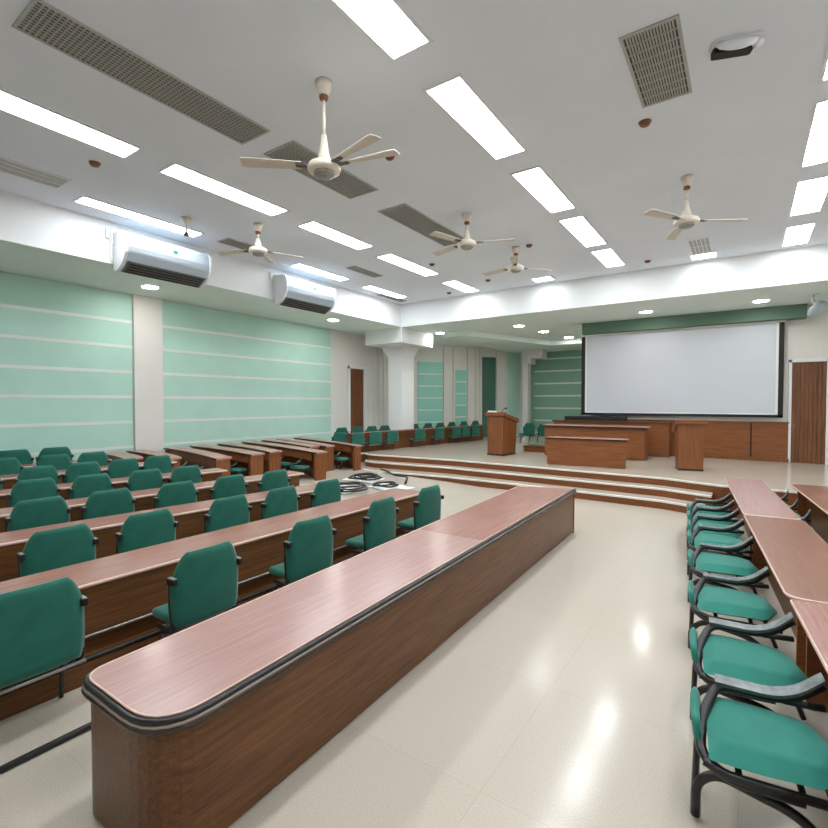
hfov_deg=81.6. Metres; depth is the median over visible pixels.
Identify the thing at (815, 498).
desk
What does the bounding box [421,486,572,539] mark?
countertop
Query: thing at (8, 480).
row desk
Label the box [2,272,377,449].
wall
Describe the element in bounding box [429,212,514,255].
ceiling fan
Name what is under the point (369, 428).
chair
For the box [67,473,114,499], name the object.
chair
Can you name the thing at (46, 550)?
chair
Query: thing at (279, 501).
chair
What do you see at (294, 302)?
vent
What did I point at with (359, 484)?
cable coil
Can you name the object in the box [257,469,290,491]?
chair
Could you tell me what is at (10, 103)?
recessed light
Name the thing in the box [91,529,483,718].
countertop
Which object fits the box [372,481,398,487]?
cable coil
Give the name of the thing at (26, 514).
chair
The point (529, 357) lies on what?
column
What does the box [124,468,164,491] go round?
chair
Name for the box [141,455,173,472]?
chair
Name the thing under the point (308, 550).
chair
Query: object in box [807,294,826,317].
wall speaker
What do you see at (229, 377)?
wall panel
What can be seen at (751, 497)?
desk
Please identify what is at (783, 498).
chair
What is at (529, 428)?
chair
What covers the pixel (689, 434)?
lectern
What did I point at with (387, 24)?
recessed light
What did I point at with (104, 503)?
chair
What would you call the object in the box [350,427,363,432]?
chair
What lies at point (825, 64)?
diffuser
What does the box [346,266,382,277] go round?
ceiling vent
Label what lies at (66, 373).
wall panel
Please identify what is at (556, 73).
ceiling
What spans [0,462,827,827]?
floor
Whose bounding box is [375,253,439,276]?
recessed light
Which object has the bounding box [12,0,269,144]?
ceiling vent
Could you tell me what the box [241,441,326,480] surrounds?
curved desk
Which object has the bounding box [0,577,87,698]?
chair
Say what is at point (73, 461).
row desk
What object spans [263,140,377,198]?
ceiling vent
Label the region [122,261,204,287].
air vent
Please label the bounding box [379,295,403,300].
grille
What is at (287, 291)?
air conditioner
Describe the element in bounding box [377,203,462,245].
ceiling vent
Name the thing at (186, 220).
stub
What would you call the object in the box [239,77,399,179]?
ceiling fan
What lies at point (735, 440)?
wainscoting
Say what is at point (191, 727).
desk
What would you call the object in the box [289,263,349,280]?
recessed light
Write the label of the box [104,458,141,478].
chair
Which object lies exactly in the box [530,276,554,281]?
recessed light
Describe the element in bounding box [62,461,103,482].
chair
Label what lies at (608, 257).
recessed light
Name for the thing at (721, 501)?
chair
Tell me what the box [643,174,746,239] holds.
ceiling fan
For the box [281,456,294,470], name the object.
chair
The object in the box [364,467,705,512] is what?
step
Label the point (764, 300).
recessed light
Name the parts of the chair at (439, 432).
backrest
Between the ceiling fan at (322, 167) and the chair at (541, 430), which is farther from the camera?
the chair at (541, 430)
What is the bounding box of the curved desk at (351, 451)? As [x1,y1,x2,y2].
[293,437,361,470]
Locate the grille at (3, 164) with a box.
[0,161,64,185]
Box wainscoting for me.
[627,419,788,462]
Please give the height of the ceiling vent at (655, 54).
0.015 m
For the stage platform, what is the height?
0.512 m
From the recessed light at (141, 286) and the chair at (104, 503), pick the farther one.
the recessed light at (141, 286)
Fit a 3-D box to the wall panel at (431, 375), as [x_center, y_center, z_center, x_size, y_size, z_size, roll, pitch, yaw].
[2.921,-1.042,22.859,5.880,4.320,0.200,-1,2,-22]
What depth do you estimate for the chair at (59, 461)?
8.95 m
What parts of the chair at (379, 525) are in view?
seat, backrest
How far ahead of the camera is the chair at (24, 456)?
9.38 m
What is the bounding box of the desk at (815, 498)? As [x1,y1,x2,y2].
[790,484,827,543]
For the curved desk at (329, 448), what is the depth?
14.03 m
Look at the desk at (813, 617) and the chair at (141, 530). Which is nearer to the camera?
the desk at (813, 617)
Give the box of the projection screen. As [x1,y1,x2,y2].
[581,320,785,417]
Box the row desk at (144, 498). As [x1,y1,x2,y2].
[0,471,303,532]
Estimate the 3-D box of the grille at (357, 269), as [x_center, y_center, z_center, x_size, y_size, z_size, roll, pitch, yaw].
[-1.293,-3.740,12.635,0.260,0.009,1.080,1,2,35]
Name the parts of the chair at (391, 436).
backrest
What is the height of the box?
0.200 m
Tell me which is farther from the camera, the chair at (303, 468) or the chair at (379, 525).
the chair at (303, 468)
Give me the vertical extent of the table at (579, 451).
0.740 m
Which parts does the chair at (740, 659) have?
backrest, leg, arm frame, leg, armrest, seat, rail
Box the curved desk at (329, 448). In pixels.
[276,438,334,471]
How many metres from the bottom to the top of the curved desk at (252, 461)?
0.846 m
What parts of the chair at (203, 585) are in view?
seat, leg, backrest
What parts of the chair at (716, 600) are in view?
backrest, leg, arm frame, leg, armrest, seat, rail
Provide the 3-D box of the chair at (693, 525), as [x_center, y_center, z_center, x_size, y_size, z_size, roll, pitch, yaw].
[4.161,1.676,6.610,0.705,0.710,0.634,1,2,29]
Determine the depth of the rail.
3.01 m
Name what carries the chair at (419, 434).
on the stage platform
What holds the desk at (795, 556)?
on the floor
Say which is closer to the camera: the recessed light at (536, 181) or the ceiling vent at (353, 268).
the recessed light at (536, 181)
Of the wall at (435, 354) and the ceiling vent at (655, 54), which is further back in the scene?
the wall at (435, 354)
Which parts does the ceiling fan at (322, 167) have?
blade, blade arm, rod, rod, motor, blade arm, blade arm, blade, blade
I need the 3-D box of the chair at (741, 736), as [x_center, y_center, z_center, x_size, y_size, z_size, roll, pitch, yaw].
[1.848,1.779,2.509,0.705,0.710,0.634,1,2,29]
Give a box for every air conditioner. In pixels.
[105,228,211,288]
[269,273,336,314]
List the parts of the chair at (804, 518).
armrest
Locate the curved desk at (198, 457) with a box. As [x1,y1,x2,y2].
[163,447,231,476]
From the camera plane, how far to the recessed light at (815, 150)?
6.24 m
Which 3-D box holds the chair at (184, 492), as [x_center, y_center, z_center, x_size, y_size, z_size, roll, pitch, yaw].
[-3.556,1.470,7.030,0.446,0.982,0.647,1,2,35]
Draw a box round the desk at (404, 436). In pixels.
[346,425,483,451]
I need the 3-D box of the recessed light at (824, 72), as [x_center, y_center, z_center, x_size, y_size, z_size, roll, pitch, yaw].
[4.013,-3.531,4.251,0.480,0.012,1.862,1,2,35]
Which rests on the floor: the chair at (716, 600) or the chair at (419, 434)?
the chair at (716, 600)
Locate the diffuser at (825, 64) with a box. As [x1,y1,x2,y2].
[824,63,827,79]
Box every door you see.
[348,365,365,432]
[788,357,827,464]
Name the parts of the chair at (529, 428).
backrest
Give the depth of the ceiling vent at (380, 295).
15.84 m
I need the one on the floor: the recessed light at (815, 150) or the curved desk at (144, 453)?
the curved desk at (144, 453)
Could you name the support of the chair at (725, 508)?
on the floor
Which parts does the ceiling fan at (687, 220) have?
blade, blade, rod, rod, motor, blade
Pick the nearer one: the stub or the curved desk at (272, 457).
the stub
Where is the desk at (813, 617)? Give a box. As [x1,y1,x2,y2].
[790,599,827,712]
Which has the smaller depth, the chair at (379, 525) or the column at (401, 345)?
the chair at (379, 525)
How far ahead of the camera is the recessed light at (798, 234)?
9.81 m
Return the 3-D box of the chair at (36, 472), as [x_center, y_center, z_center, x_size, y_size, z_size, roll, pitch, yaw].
[-6.211,1.329,7.863,0.446,0.982,0.610,1,2,35]
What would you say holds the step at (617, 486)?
on the floor
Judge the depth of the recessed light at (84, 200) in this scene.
8.81 m
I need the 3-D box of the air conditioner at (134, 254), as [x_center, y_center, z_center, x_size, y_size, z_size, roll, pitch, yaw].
[-5.092,-3.127,9.700,0.515,0.792,1.890,1,2,35]
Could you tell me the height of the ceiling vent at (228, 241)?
0.015 m
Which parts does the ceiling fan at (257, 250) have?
blade, rod, motor, blade, blade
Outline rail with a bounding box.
[0,722,90,773]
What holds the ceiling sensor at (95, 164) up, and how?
attached to the ceiling at (556, 73)
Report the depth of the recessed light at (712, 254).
11.22 m
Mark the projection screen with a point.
(726, 370)
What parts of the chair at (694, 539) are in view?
backrest, arm frame, leg, armrest, seat, rail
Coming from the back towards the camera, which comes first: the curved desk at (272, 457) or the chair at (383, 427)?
the chair at (383, 427)
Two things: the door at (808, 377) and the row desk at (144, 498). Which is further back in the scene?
the door at (808, 377)
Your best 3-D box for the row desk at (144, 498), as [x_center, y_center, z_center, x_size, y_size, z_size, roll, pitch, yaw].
[-4.258,1.579,7.164,0.475,0.762,6.099,1,2,40]
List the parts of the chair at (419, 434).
backrest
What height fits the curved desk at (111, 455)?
0.796 m
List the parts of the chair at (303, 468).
seat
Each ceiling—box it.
[0,0,827,303]
[444,330,581,352]
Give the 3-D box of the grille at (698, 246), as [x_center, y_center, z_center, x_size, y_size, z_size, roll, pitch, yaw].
[6.295,-3.688,10.560,0.370,0.009,1.120,1,2,35]
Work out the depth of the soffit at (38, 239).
10.48 m
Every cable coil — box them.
[340,482,367,492]
[348,472,381,480]
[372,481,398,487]
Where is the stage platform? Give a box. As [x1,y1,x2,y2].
[361,436,827,512]
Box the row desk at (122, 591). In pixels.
[0,488,419,720]
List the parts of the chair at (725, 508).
backrest, arm frame, seat, armrest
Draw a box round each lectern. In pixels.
[485,412,518,455]
[672,420,707,471]
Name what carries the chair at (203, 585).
on the floor
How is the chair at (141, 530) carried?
on the floor
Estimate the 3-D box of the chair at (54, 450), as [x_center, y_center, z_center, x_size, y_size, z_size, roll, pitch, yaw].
[-7.531,1.173,9.997,0.446,0.982,0.647,1,2,35]
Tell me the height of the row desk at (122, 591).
0.740 m
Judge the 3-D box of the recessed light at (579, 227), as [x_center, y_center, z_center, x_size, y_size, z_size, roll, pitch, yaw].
[3.448,-3.668,9.718,0.480,0.012,1.920,1,2,35]
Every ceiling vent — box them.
[0,156,71,188]
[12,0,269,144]
[217,238,253,249]
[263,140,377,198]
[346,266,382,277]
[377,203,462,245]
[377,294,406,301]
[619,14,691,107]
[686,237,712,254]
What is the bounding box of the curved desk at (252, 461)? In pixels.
[190,445,264,476]
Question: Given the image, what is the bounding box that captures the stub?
[181,216,190,236]
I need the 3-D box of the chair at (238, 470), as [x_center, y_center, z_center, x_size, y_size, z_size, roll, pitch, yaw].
[-4.407,1.445,11.993,0.539,0.483,0.437,1,2,35]
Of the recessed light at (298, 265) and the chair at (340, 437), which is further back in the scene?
the chair at (340, 437)
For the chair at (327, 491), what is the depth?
7.32 m
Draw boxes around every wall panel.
[0,272,133,462]
[162,300,330,452]
[418,345,522,436]
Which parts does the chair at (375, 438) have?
backrest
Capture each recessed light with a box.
[0,89,142,158]
[72,195,204,237]
[140,285,159,289]
[157,162,289,216]
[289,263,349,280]
[297,220,373,249]
[328,0,432,61]
[361,285,406,297]
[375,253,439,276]
[422,73,526,160]
[441,280,479,292]
[510,165,576,213]
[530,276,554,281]
[557,215,607,247]
[590,248,625,267]
[638,311,652,313]
[689,251,718,259]
[752,299,770,302]
[781,222,816,246]
[788,175,827,216]
[799,99,827,167]
[819,44,827,82]
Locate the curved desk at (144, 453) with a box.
[126,449,181,469]
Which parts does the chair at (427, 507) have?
seat, backrest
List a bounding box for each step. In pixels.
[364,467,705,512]
[365,459,712,505]
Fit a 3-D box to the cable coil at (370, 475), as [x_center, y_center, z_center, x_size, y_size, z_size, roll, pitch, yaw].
[-1.323,1.653,12.764,0.832,0.126,0.848,-1,2,-28]
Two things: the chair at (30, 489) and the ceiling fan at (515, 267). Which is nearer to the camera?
the chair at (30, 489)
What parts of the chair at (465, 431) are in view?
backrest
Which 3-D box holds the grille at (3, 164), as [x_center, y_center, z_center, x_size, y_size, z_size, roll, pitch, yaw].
[-6.066,-3.592,6.739,0.167,0.009,1.950,1,2,35]
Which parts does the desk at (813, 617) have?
panel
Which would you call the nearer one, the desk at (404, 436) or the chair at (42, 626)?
the chair at (42, 626)
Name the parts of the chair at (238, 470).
seat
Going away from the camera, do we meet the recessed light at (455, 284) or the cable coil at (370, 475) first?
the cable coil at (370, 475)
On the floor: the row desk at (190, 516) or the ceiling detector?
the row desk at (190, 516)
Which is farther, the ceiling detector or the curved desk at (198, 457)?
the curved desk at (198, 457)
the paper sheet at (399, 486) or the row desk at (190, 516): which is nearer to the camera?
the row desk at (190, 516)
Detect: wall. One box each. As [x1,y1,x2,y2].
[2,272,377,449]
[414,345,519,435]
[530,350,583,435]
[584,304,827,421]
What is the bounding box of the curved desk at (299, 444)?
[261,439,319,449]
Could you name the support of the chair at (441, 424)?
on the stage platform
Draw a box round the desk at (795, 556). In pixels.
[744,515,827,672]
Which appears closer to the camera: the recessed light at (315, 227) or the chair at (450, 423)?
the recessed light at (315, 227)
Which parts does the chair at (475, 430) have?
backrest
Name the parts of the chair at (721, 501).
seat, arm frame, armrest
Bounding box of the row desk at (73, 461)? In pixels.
[21,459,111,466]
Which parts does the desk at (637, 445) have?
panel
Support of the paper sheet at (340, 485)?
on the floor
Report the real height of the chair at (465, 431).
0.688 m
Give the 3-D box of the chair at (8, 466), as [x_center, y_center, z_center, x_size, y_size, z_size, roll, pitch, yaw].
[-7.311,1.259,8.450,0.446,0.982,0.610,1,2,35]
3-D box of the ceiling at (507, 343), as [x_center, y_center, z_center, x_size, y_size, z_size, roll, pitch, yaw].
[5.172,-3.028,19.931,5.000,0.198,7.600,1,2,35]
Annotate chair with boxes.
[0,449,33,463]
[0,457,23,474]
[0,479,3,489]
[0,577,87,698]
[4,495,71,531]
[6,477,60,507]
[14,465,60,483]
[16,523,98,577]
[33,454,72,469]
[35,446,73,462]
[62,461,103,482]
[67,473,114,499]
[74,451,109,465]
[80,487,136,519]
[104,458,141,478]
[115,508,178,553]
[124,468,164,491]
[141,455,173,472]
[152,541,241,640]
[153,480,198,508]
[167,465,203,482]
[204,494,251,532]
[209,474,248,499]
[230,461,248,475]
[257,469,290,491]
[260,485,300,519]
[269,515,336,590]
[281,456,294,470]
[290,459,313,478]
[310,478,343,507]
[331,427,348,442]
[331,432,346,442]
[334,452,351,468]
[345,496,399,556]
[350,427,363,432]
[350,432,365,445]
[365,426,377,431]
[365,431,382,451]
[378,425,390,430]
[382,430,398,449]
[397,484,443,534]
[410,429,425,446]
[423,423,432,427]
[430,427,444,444]
[435,422,444,426]
[447,422,455,426]
[447,426,461,442]
[458,426,470,441]
[459,421,467,425]
[468,425,480,440]
[519,423,535,441]
[537,424,544,441]
[686,493,731,535]
[687,500,738,554]
[687,508,742,559]
[687,518,751,588]
[687,536,762,601]
[688,566,782,648]
[689,612,813,719]
[690,672,827,827]
[779,490,789,505]
[788,498,800,516]
[799,509,814,530]
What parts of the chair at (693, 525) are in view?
backrest, arm frame, seat, armrest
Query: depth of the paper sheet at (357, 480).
12.62 m
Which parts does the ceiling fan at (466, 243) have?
blade, blade, rod, motor, blade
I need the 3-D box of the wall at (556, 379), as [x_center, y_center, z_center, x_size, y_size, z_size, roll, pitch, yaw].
[7.435,-0.788,22.916,5.000,4.830,0.210,1,2,35]
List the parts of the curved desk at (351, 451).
modesty panel, panel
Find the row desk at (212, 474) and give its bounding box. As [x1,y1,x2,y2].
[0,468,226,508]
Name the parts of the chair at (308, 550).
seat, backrest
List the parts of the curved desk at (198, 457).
modesty panel, panel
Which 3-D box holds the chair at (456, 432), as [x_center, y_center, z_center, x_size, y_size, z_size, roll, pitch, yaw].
[1.634,0.846,19.532,0.357,0.688,0.610,1,2,41]
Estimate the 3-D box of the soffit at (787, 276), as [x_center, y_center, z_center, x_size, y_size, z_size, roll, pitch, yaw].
[8.673,-3.492,16.452,15.500,0.900,9.730,1,2,35]
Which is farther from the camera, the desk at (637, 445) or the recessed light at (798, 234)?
the desk at (637, 445)
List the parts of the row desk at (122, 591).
foot rail, foot rail, modesty panel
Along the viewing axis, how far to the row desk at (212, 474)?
8.05 m
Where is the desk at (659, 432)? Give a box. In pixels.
[552,416,671,456]
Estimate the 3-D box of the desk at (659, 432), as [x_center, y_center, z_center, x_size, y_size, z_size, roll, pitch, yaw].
[6.390,0.691,15.757,3.650,1.210,0.440,1,2,35]
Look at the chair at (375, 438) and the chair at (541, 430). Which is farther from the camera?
the chair at (541, 430)
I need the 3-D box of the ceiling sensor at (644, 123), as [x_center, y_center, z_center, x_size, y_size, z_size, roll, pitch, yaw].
[2.830,-3.553,5.882,0.150,0.049,0.150,1,2,35]
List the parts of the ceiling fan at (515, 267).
blade, blade, motor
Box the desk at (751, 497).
[724,478,800,562]
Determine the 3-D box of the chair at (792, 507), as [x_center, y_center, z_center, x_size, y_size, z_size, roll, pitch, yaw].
[5.849,1.673,7.446,0.296,0.675,0.507,1,2,29]
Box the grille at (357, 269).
[349,267,378,276]
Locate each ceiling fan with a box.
[217,222,300,263]
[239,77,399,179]
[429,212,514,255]
[483,246,549,275]
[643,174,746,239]
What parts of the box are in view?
lid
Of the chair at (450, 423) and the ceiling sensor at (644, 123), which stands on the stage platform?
the chair at (450, 423)
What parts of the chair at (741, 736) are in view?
backrest, leg, leg, rail, seat, armrest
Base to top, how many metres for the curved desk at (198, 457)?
0.848 m
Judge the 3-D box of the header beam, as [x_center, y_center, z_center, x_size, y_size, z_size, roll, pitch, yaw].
[8.200,-2.817,14.656,5.880,0.359,0.450,1,2,35]
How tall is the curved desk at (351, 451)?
0.865 m
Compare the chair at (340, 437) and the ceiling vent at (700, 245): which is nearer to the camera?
the ceiling vent at (700, 245)
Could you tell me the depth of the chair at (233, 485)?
7.50 m
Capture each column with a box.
[365,327,432,429]
[522,349,546,437]
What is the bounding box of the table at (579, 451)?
[545,436,628,468]
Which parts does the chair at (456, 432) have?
backrest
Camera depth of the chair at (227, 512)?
6.02 m
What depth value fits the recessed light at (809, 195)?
8.00 m
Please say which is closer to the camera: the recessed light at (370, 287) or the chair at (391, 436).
the recessed light at (370, 287)
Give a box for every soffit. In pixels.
[0,191,482,346]
[401,243,827,340]
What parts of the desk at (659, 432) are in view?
panel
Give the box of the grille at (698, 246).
[691,239,707,253]
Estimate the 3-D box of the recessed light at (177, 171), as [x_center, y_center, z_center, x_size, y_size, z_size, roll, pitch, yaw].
[-3.019,-3.622,7.863,0.480,0.012,2.112,1,2,35]
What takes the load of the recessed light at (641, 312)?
attached to the soffit at (787, 276)
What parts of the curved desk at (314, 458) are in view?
modesty panel, panel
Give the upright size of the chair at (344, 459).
0.483 m
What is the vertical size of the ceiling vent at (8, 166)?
0.015 m
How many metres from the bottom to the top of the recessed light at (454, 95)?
0.012 m
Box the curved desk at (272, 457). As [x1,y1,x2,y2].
[217,443,281,473]
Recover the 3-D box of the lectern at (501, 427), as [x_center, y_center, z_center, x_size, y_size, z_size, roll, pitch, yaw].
[2.839,0.623,15.495,0.700,1.360,0.950,1,2,41]
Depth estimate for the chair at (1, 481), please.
7.39 m
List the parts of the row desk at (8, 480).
modesty panel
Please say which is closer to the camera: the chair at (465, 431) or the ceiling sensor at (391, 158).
the ceiling sensor at (391, 158)
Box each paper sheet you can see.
[340,485,364,493]
[342,476,383,482]
[367,483,414,489]
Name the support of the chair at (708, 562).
on the floor
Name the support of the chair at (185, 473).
on the floor
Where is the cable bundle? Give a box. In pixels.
[379,469,407,483]
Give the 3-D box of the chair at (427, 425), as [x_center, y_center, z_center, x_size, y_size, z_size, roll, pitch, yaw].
[0.481,0.776,19.876,0.357,0.805,0.580,1,2,41]
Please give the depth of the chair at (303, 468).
12.63 m
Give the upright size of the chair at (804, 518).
0.675 m
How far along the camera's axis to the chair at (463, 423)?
21.57 m
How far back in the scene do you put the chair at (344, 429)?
16.36 m
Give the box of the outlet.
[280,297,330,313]
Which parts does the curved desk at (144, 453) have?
panel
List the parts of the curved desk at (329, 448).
panel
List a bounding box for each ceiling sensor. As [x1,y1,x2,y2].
[88,160,100,167]
[385,156,394,160]
[638,119,651,127]
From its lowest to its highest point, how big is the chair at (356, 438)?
0.688 m
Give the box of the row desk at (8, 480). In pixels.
[0,460,176,489]
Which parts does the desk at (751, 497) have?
panel, modesty panel, panel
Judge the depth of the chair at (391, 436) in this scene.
16.60 m
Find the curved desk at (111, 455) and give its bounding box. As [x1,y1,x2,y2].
[105,452,142,463]
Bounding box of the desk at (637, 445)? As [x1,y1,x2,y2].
[542,424,650,460]
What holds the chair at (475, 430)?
on the stage platform
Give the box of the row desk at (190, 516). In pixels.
[0,483,316,581]
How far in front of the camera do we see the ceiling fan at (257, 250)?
9.24 m
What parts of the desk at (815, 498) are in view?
panel, modesty panel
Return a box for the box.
[523,444,544,452]
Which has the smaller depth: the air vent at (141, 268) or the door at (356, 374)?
the air vent at (141, 268)
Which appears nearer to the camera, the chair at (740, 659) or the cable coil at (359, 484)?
the chair at (740, 659)
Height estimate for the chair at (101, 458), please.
0.982 m
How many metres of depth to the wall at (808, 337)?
13.30 m
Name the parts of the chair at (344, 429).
backrest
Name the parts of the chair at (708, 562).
backrest, leg, arm frame, leg, armrest, seat, rail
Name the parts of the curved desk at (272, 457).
modesty panel, panel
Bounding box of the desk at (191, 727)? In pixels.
[81,486,575,827]
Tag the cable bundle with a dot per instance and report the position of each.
(389, 472)
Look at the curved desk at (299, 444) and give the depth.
14.21 m
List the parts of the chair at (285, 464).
seat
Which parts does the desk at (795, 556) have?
panel, modesty panel, panel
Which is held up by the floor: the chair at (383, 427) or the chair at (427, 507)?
the chair at (427, 507)
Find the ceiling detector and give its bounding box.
[709,30,765,60]
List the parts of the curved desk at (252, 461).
modesty panel, panel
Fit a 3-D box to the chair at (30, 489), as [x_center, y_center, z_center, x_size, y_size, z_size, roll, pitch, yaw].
[-5.500,1.405,6.888,0.446,0.982,0.610,1,2,35]
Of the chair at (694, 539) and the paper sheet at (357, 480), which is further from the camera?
the paper sheet at (357, 480)
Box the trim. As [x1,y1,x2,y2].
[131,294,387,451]
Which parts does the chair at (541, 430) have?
backrest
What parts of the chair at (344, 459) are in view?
seat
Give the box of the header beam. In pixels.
[582,303,807,334]

